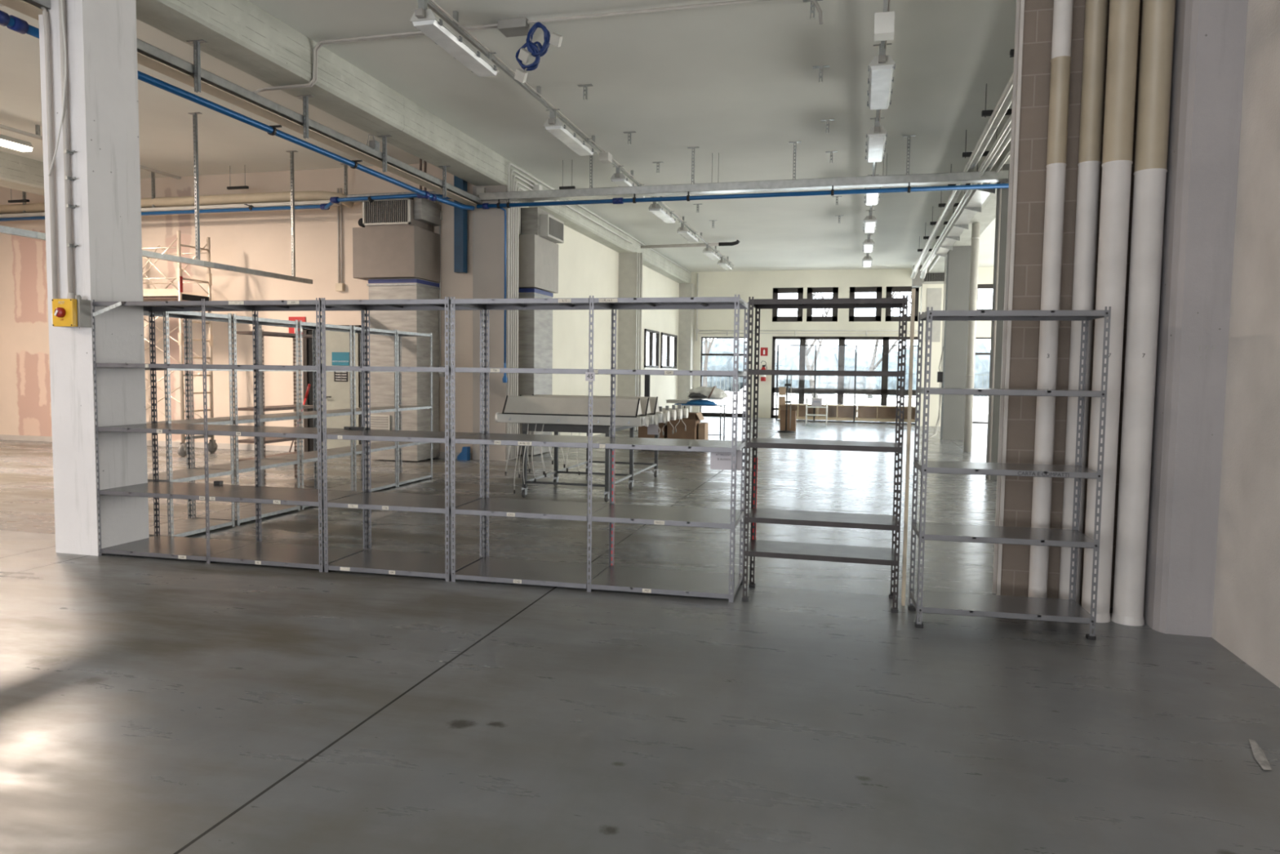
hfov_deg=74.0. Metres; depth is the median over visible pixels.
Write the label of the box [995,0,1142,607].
wall
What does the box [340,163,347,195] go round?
hanger
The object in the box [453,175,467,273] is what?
duct
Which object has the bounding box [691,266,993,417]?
wall
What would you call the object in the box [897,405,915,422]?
bench
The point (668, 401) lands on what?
flat tray
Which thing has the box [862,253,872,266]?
ceiling lamp
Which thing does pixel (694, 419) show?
cardboard box
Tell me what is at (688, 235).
diffuser
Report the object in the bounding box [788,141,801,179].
hanger
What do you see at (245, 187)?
wire hanger
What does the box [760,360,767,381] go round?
fire extinguisher
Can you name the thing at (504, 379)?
pipe
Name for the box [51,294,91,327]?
switch box
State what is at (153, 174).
hanger
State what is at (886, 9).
rail
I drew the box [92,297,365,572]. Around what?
shelving unit
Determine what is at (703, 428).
cardboard box
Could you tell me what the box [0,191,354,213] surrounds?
pipe
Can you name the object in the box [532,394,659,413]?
hood
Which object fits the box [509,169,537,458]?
conduit
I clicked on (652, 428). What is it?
price tag
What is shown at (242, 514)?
shelving unit
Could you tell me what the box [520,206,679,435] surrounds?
wall
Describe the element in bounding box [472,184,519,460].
column
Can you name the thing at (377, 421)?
grille
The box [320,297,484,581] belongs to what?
shelving unit
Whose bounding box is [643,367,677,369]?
trim
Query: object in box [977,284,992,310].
window
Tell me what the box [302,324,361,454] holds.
door
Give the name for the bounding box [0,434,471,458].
baseboard
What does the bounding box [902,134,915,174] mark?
hanger
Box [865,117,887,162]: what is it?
ceiling lamp
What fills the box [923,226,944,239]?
hanger
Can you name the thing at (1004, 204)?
column
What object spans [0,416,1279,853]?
floor
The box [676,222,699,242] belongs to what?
ceiling lamp
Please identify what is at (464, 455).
block
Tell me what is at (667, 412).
light fixture
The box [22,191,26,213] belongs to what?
hanger
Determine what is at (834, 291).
window
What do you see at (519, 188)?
conduit
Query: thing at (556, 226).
grille
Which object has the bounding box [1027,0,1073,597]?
drain pipe
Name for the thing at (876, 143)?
diffuser
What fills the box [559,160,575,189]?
wire hanger
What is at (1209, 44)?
column
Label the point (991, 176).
tray
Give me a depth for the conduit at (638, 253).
21.56 m
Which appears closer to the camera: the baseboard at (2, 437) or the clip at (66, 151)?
the clip at (66, 151)
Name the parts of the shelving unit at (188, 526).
post, shelf, shelf, post, shelf, shelf, shelf, post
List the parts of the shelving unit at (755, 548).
post, post, shelf, shelf, shelf, shelf, shelf, post, post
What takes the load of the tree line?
on the ground
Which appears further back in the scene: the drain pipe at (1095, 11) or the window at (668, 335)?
the window at (668, 335)
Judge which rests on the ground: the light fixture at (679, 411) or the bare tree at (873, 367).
the bare tree at (873, 367)
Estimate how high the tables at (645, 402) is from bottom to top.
1.010 m
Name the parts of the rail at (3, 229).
rail, rail, rail, rail, rail, rail, rail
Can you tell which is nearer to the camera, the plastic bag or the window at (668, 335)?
the plastic bag
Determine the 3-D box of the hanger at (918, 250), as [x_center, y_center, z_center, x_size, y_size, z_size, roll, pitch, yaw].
[7.144,-4.530,21.053,0.500,0.390,0.060,2,4,14]
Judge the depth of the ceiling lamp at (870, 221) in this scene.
17.49 m
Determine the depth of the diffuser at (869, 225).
17.78 m
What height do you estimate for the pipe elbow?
0.158 m
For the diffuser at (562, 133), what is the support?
attached to the ceiling lamp at (553, 125)
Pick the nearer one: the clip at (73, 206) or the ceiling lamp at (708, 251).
the clip at (73, 206)
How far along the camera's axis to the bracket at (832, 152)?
13.17 m
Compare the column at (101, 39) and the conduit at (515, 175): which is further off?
the conduit at (515, 175)
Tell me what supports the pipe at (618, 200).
attached to the cable tray at (152, 57)
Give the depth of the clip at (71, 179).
6.51 m
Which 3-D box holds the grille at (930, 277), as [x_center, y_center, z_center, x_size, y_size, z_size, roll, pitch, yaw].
[8.662,-4.405,24.981,0.600,0.250,0.004,2,4,14]
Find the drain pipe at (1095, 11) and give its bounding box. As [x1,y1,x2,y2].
[1058,0,1108,604]
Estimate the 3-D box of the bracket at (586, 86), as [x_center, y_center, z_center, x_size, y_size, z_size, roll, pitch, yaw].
[-0.661,-4.041,10.267,0.180,0.170,0.060,2,4,14]
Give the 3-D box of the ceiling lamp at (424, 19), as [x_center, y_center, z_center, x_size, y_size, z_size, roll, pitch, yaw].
[-1.773,-3.761,8.254,0.266,0.240,1.520,2,4,14]
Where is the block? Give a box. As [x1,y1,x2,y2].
[457,446,470,460]
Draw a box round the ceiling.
[0,0,1016,271]
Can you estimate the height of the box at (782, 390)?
0.220 m
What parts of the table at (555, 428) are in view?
leg, leg, rail, cross rail, panel, leg, cross rail, leg, cross rail, rail, leg, rail, leg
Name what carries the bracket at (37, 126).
attached to the ceiling
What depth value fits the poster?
25.27 m
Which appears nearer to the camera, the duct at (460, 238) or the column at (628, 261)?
the duct at (460, 238)
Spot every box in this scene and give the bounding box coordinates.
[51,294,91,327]
[335,283,345,291]
[366,134,379,151]
[435,200,443,220]
[476,187,485,195]
[497,17,533,37]
[533,184,542,191]
[599,151,612,163]
[638,421,667,438]
[666,425,697,439]
[667,412,704,426]
[697,422,708,439]
[778,386,786,395]
[778,396,785,404]
[779,409,796,431]
[873,11,894,41]
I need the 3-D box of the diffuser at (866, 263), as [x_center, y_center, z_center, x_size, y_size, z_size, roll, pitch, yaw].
[6.373,-4.585,23.824,0.226,0.038,1.356,2,4,14]
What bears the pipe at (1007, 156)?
on the cable tray at (991, 176)
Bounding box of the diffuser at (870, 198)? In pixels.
[865,186,879,205]
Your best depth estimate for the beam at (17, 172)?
14.20 m
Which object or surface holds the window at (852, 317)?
in the wall at (757, 284)
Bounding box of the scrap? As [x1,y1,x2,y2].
[1248,738,1271,769]
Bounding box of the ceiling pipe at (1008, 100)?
[910,73,1013,279]
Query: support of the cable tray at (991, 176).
hanging from the hanger at (590, 157)
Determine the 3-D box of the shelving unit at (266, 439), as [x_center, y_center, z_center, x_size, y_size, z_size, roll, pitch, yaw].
[-4.657,-0.246,10.988,0.400,1.960,1.150,2,4,14]
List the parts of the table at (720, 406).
leg, leg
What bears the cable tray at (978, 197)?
attached to the column at (1004, 204)
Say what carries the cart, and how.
on the floor
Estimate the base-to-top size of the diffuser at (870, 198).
0.038 m
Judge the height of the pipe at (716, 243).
0.100 m
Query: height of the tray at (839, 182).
0.120 m
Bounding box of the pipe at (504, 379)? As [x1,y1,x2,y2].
[500,207,507,382]
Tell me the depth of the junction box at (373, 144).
10.82 m
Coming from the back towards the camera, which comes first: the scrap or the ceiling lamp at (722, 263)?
the ceiling lamp at (722, 263)
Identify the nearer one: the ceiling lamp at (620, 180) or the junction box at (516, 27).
the junction box at (516, 27)
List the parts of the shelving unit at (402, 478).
post, shelf, shelf, shelf, shelf, post, shelf, post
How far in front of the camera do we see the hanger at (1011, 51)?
8.14 m
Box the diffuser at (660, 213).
[648,208,675,222]
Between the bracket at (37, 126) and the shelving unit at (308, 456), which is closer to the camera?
the shelving unit at (308, 456)
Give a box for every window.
[644,328,659,368]
[660,332,677,368]
[699,337,746,417]
[770,336,917,420]
[772,287,803,321]
[806,287,838,321]
[848,286,882,321]
[884,286,919,321]
[972,337,991,423]
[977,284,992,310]
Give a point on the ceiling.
(740, 82)
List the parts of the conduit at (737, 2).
cable coil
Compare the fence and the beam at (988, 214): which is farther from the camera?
the fence
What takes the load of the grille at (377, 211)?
attached to the air duct at (396, 249)
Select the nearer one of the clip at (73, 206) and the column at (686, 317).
the clip at (73, 206)
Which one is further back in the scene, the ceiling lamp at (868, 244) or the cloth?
the ceiling lamp at (868, 244)
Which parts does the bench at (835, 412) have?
panel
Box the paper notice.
[710,449,742,470]
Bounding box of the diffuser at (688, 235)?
[677,231,698,242]
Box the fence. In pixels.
[703,373,989,409]
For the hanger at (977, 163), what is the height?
0.390 m
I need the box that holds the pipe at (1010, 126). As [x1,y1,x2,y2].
[920,124,1011,273]
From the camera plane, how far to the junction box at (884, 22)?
7.71 m
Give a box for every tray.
[0,0,482,206]
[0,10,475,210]
[0,200,341,217]
[22,0,278,112]
[274,104,404,169]
[346,191,439,202]
[400,163,482,204]
[479,170,1008,201]
[479,185,660,201]
[657,176,857,195]
[666,399,690,403]
[857,170,1008,187]
[934,182,996,257]
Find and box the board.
[901,288,915,605]
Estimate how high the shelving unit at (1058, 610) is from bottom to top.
1.905 m
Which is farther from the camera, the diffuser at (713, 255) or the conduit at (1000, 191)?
the diffuser at (713, 255)
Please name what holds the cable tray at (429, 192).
attached to the cable tray at (152, 57)
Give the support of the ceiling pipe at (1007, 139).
hanging from the hanger at (1011, 51)
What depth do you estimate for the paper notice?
5.62 m
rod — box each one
[419,158,422,190]
[423,160,426,191]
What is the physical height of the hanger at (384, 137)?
0.460 m
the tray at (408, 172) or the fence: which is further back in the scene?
the fence
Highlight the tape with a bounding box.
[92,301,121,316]
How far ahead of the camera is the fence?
42.63 m
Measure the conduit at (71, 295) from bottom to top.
2.940 m
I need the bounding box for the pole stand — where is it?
[777,375,794,432]
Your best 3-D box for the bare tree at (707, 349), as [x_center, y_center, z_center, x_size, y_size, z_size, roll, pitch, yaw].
[4.263,-6.007,47.666,3.364,9.199,3.838,2,4,14]
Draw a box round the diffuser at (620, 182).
[611,178,644,198]
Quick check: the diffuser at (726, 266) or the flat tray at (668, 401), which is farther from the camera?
the diffuser at (726, 266)
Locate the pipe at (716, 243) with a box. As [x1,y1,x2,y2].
[640,242,718,248]
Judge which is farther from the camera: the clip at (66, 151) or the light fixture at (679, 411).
the light fixture at (679, 411)
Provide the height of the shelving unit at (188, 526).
2.000 m
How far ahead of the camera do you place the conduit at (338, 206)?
14.71 m
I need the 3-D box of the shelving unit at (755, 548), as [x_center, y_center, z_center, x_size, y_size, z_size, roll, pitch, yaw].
[1.220,0.156,5.642,0.993,2.000,0.412,2,4,14]
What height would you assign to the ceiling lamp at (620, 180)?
0.240 m
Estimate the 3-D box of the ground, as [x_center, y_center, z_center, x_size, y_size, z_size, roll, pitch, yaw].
[21.073,-3.348,81.934,120.000,0.130,110.700,2,4,14]
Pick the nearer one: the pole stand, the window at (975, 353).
the pole stand
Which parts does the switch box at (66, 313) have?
knob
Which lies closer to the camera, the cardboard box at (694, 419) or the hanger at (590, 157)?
the hanger at (590, 157)
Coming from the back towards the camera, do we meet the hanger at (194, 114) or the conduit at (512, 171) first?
the conduit at (512, 171)
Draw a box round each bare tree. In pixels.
[702,338,714,386]
[788,293,832,397]
[867,292,911,398]
[898,292,911,303]
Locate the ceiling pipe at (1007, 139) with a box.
[920,121,1011,279]
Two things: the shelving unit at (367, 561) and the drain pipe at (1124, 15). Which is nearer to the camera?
the drain pipe at (1124, 15)
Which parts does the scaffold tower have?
guard rail, guard rail, guard rail, guard rail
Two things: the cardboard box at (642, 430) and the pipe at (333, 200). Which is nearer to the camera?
the pipe at (333, 200)
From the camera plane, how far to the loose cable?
6.45 m
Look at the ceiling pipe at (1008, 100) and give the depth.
11.39 m
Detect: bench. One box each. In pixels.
[777,403,817,419]
[817,404,857,421]
[857,404,897,422]
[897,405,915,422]
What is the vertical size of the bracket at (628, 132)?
0.170 m
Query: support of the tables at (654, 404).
on the table at (555, 428)
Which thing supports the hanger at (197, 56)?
hanging from the beam at (240, 34)
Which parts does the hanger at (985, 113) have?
rod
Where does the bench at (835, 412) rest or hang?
on the floor
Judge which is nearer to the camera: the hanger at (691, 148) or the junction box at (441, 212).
the hanger at (691, 148)
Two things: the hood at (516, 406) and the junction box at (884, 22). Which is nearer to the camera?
the junction box at (884, 22)
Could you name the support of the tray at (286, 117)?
on the cable tray at (152, 57)
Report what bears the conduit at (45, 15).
attached to the column at (101, 39)
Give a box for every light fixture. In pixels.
[656,411,662,437]
[658,406,670,435]
[662,404,682,432]
[662,404,688,431]
[662,405,676,434]
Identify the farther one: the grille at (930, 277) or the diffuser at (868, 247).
the grille at (930, 277)
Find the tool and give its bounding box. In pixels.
[343,426,365,429]
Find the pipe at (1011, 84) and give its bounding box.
[912,76,1013,271]
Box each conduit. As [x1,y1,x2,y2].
[0,4,57,298]
[58,0,75,298]
[251,26,497,93]
[254,0,772,93]
[337,187,339,283]
[339,187,342,283]
[439,226,440,365]
[506,163,689,459]
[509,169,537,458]
[511,174,632,458]
[513,181,533,457]
[515,186,525,457]
[635,253,639,431]
[638,253,642,396]
[694,273,698,340]
[697,329,918,335]
[806,0,822,24]
[988,167,1002,479]
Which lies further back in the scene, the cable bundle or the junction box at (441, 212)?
the cable bundle
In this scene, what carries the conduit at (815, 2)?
hanging from the ceiling
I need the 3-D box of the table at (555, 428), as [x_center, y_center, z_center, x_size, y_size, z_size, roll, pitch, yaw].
[-0.569,0.341,11.088,1.080,0.880,2.548,2,4,14]
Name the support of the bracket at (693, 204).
attached to the ceiling
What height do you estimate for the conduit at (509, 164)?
4.877 m
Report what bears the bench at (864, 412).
on the floor
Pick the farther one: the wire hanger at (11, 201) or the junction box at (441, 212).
the wire hanger at (11, 201)
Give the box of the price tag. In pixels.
[647,422,658,435]
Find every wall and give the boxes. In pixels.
[0,163,475,458]
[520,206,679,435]
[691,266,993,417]
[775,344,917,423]
[911,265,946,426]
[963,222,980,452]
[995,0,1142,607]
[1211,0,1279,688]
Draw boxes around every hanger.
[8,188,29,203]
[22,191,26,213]
[148,170,155,207]
[186,40,207,93]
[187,111,202,259]
[226,165,248,189]
[285,151,297,276]
[297,94,314,138]
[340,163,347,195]
[377,135,391,172]
[438,165,450,197]
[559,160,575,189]
[589,152,597,188]
[687,146,699,183]
[711,152,719,182]
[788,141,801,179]
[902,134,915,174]
[917,236,932,251]
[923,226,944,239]
[929,206,948,225]
[938,190,964,208]
[947,163,977,186]
[962,128,997,158]
[981,83,1012,117]
[1009,48,1013,57]
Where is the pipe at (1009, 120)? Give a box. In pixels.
[920,114,1011,271]
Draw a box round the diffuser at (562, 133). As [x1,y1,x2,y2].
[545,125,593,155]
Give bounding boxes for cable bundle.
[928,257,946,438]
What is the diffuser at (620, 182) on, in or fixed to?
attached to the ceiling lamp at (620, 180)
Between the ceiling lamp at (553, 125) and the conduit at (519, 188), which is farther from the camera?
the conduit at (519, 188)
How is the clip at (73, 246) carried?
attached to the column at (101, 39)
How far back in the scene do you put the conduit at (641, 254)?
21.52 m
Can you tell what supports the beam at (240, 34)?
attached to the ceiling
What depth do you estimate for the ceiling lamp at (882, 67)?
8.98 m
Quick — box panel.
[644,374,649,396]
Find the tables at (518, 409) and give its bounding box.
[494,395,648,493]
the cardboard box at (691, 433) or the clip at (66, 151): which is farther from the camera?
the cardboard box at (691, 433)
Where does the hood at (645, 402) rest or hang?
attached to the tables at (645, 402)
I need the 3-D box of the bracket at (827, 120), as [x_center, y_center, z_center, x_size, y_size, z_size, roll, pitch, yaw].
[2.550,-4.083,11.547,0.180,0.170,0.060,2,4,14]
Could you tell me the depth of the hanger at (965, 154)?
11.90 m
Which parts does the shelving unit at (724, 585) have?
post, post, shelf, shelf, shelf, shelf, shelf, post, post, shelf, shelf, shelf, shelf, shelf, post, post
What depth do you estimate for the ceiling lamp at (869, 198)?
14.97 m
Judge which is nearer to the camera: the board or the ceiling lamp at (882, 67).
the board
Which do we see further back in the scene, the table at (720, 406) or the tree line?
the tree line
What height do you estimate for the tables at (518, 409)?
1.150 m
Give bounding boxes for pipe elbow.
[718,240,739,246]
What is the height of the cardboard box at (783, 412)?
0.550 m
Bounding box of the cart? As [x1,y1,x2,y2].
[804,397,827,425]
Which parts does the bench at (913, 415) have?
panel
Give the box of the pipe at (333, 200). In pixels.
[0,193,451,221]
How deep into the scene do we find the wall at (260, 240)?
15.34 m
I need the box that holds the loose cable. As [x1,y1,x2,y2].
[48,0,66,176]
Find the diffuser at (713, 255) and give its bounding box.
[702,251,719,260]
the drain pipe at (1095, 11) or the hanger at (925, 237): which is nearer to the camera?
the drain pipe at (1095, 11)
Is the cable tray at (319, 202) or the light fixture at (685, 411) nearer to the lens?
the light fixture at (685, 411)
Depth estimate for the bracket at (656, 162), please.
13.97 m
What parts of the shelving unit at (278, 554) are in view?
post, shelf, post, shelf, shelf, shelf, shelf, post, post, shelf, shelf, shelf, shelf, shelf, post, post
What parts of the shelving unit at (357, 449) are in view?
post, post, shelf, shelf, shelf, post, shelf, post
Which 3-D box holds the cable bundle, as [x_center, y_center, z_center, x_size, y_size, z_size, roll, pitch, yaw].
[6.955,-1.903,20.015,0.496,4.404,0.137,-1,4,-23]
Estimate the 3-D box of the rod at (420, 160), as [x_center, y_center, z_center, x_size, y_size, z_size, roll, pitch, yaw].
[-3.507,-4.072,13.585,0.024,0.610,0.040,2,4,14]
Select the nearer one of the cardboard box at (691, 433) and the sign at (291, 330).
the sign at (291, 330)
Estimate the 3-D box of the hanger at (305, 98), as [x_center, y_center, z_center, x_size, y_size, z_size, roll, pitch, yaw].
[-3.729,-3.453,9.480,0.180,0.460,0.060,2,4,14]
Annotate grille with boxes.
[364,200,407,223]
[365,414,391,430]
[549,217,563,240]
[924,272,944,281]
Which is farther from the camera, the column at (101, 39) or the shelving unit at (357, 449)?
the shelving unit at (357, 449)
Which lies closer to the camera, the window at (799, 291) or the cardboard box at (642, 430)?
the cardboard box at (642, 430)
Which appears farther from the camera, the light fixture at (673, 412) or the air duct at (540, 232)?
the air duct at (540, 232)
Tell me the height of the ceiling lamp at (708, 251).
0.240 m
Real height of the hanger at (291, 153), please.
1.980 m
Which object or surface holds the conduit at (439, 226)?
attached to the wall at (260, 240)
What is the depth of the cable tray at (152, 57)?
8.93 m
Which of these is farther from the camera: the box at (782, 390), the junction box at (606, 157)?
the box at (782, 390)
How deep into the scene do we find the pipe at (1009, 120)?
11.87 m
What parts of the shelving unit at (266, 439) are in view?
post, post, shelf, shelf, shelf, shelf, post, post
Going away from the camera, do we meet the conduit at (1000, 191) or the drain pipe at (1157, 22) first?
the drain pipe at (1157, 22)
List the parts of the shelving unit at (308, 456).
post, post, shelf, shelf, shelf, post, shelf, post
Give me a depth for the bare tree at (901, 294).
39.58 m
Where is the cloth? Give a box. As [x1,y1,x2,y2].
[674,399,716,405]
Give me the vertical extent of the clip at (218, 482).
0.026 m
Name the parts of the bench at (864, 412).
panel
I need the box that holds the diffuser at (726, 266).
[717,262,732,270]
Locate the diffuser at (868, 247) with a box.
[863,243,873,253]
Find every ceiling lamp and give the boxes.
[410,0,498,76]
[543,109,595,155]
[610,165,644,198]
[648,201,675,222]
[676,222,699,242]
[702,243,720,260]
[717,255,733,270]
[862,234,874,253]
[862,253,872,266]
[863,209,876,233]
[864,174,880,205]
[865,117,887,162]
[866,43,895,110]
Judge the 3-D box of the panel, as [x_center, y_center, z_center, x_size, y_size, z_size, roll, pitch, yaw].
[0.140,-0.369,17.166,0.100,1.530,0.060,2,4,14]
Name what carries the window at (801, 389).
in the wall at (757, 284)
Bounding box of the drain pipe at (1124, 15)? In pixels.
[1081,0,1140,622]
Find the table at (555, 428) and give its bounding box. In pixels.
[521,423,658,502]
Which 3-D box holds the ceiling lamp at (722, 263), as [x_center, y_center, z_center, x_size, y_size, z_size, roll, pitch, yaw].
[2.493,-4.780,24.802,0.266,0.240,1.520,2,4,14]
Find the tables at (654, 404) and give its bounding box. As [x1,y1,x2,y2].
[531,394,666,477]
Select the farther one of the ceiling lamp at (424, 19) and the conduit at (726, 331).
the conduit at (726, 331)
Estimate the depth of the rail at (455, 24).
10.17 m
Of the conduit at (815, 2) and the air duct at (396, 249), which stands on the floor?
the air duct at (396, 249)
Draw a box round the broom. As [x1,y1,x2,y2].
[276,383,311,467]
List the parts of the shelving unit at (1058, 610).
post, post, shelf, shelf, shelf, shelf, shelf, post, post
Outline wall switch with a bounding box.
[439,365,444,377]
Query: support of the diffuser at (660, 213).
attached to the ceiling lamp at (660, 212)
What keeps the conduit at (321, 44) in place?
attached to the ceiling
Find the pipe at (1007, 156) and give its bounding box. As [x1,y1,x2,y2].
[928,151,1009,271]
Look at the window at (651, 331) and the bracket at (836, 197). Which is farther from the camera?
the window at (651, 331)
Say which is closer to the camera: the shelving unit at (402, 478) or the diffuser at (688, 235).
the shelving unit at (402, 478)
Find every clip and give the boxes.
[64,149,75,155]
[65,176,75,181]
[66,204,76,208]
[66,244,78,248]
[213,480,222,484]
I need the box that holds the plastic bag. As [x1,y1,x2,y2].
[686,386,728,399]
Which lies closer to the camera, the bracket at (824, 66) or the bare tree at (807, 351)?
the bracket at (824, 66)
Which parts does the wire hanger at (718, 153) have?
rod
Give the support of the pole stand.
on the floor
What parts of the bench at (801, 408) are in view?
panel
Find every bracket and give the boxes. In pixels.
[35,124,39,135]
[577,84,593,100]
[623,131,635,144]
[653,161,663,173]
[693,204,702,213]
[802,0,822,18]
[813,65,829,83]
[821,119,834,133]
[825,151,837,162]
[832,195,841,204]
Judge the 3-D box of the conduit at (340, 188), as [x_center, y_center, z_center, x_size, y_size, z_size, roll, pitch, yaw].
[-5.170,-3.299,14.703,0.030,1.640,0.030,4,5,37]
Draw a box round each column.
[38,0,149,555]
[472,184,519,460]
[617,252,639,431]
[677,283,694,412]
[940,245,971,439]
[985,164,1009,479]
[1143,0,1248,637]
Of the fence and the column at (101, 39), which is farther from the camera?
the fence
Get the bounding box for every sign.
[288,316,306,333]
[760,347,768,355]
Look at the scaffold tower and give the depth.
14.26 m
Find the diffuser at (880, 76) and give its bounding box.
[868,64,893,110]
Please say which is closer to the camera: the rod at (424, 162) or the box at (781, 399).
the rod at (424, 162)
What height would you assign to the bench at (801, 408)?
0.490 m
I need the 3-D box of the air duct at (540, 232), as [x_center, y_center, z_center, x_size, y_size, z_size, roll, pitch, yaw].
[-1.868,-1.777,15.373,0.660,4.480,1.200,2,4,14]
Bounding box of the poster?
[811,398,822,405]
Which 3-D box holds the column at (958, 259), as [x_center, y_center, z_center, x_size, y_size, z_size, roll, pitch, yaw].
[7.514,-1.965,20.133,0.560,4.520,0.500,2,4,14]
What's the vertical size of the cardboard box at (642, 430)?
0.501 m
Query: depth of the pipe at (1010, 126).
12.92 m
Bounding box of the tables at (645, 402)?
[518,395,657,477]
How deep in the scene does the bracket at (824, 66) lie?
9.53 m
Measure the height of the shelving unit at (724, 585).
2.010 m
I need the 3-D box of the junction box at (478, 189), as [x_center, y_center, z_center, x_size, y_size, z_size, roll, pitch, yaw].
[-2.608,-3.858,13.936,0.140,0.120,0.060,2,4,14]
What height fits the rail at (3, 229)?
0.070 m
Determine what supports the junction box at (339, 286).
attached to the wall at (260, 240)
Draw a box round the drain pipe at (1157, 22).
[1111,0,1175,626]
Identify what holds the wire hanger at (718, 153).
hanging from the ceiling
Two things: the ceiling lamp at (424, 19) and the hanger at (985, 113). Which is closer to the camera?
the ceiling lamp at (424, 19)
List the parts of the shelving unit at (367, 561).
post, post, shelf, shelf, shelf, shelf, shelf, post, post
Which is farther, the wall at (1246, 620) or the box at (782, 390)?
the box at (782, 390)
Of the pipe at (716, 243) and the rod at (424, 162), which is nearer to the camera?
the rod at (424, 162)
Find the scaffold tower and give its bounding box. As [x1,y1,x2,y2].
[142,231,217,456]
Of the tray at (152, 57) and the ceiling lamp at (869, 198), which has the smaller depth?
the tray at (152, 57)
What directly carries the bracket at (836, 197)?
attached to the ceiling
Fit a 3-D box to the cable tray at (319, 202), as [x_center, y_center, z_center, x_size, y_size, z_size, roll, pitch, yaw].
[-9.108,-3.858,15.208,8.400,0.060,0.200,2,4,14]
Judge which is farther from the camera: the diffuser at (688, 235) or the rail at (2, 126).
the diffuser at (688, 235)
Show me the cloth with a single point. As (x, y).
(696, 402)
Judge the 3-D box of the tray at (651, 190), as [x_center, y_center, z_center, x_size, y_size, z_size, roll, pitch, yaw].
[-1.155,-3.729,13.621,2.997,0.120,0.200,2,4,14]
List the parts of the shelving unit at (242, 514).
post, post, shelf, shelf, shelf, shelf, post, shelf, post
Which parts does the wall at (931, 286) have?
panel, grille frame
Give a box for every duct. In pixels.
[352,197,440,461]
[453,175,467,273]
[518,201,564,455]
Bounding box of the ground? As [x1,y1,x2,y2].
[701,386,988,422]
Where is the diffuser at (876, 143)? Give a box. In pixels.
[866,133,885,162]
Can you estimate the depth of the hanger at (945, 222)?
17.31 m
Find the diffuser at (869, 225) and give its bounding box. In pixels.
[864,220,875,233]
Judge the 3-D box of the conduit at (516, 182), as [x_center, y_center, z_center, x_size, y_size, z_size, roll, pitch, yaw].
[-2.004,-1.817,14.673,0.034,4.647,0.817,2,4,14]
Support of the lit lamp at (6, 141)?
hanging from the rail at (2, 126)
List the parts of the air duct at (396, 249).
spout, grille frame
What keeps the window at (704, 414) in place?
in the wall at (757, 284)
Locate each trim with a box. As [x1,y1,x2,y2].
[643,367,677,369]
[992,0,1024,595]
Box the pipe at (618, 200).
[476,182,1008,208]
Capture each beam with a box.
[0,151,44,195]
[135,0,691,283]
[927,140,1010,272]
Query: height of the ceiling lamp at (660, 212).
0.240 m
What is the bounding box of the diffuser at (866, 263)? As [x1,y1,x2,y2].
[862,259,871,266]
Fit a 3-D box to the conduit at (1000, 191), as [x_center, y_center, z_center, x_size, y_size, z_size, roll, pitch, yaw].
[5.114,-1.473,12.226,0.028,4.500,0.028,2,4,14]
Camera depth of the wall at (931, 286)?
25.12 m
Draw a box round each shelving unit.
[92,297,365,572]
[143,311,235,537]
[189,313,300,525]
[235,329,320,486]
[259,320,353,509]
[317,325,397,491]
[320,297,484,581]
[363,329,432,486]
[450,294,748,602]
[742,295,907,613]
[907,306,1111,639]
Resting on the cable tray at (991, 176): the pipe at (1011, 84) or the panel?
the pipe at (1011, 84)
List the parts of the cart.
leg, shelf rail, shelf rail, leg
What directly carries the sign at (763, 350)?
attached to the wall at (757, 284)
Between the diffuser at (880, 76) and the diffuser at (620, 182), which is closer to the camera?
the diffuser at (880, 76)
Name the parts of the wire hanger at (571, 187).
rod, rod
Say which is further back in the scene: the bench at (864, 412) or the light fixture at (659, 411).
the bench at (864, 412)
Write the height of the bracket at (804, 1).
0.170 m
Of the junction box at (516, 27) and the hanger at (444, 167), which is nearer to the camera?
the junction box at (516, 27)
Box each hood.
[502,395,641,416]
[520,395,650,414]
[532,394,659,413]
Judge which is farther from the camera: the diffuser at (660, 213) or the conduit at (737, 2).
the diffuser at (660, 213)
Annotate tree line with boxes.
[702,338,990,395]
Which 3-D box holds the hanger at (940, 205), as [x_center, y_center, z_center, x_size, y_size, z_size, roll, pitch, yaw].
[5.699,-4.185,15.447,0.500,0.390,0.060,2,4,14]
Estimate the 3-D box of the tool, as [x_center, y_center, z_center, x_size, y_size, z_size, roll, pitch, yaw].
[-2.268,0.009,6.751,0.180,0.018,0.060,2,4,14]
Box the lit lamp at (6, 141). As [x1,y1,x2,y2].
[0,133,33,151]
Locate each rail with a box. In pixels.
[0,124,181,179]
[0,225,312,284]
[427,0,733,266]
[866,0,890,255]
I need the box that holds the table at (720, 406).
[677,404,726,439]
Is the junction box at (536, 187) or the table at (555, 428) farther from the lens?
the junction box at (536, 187)

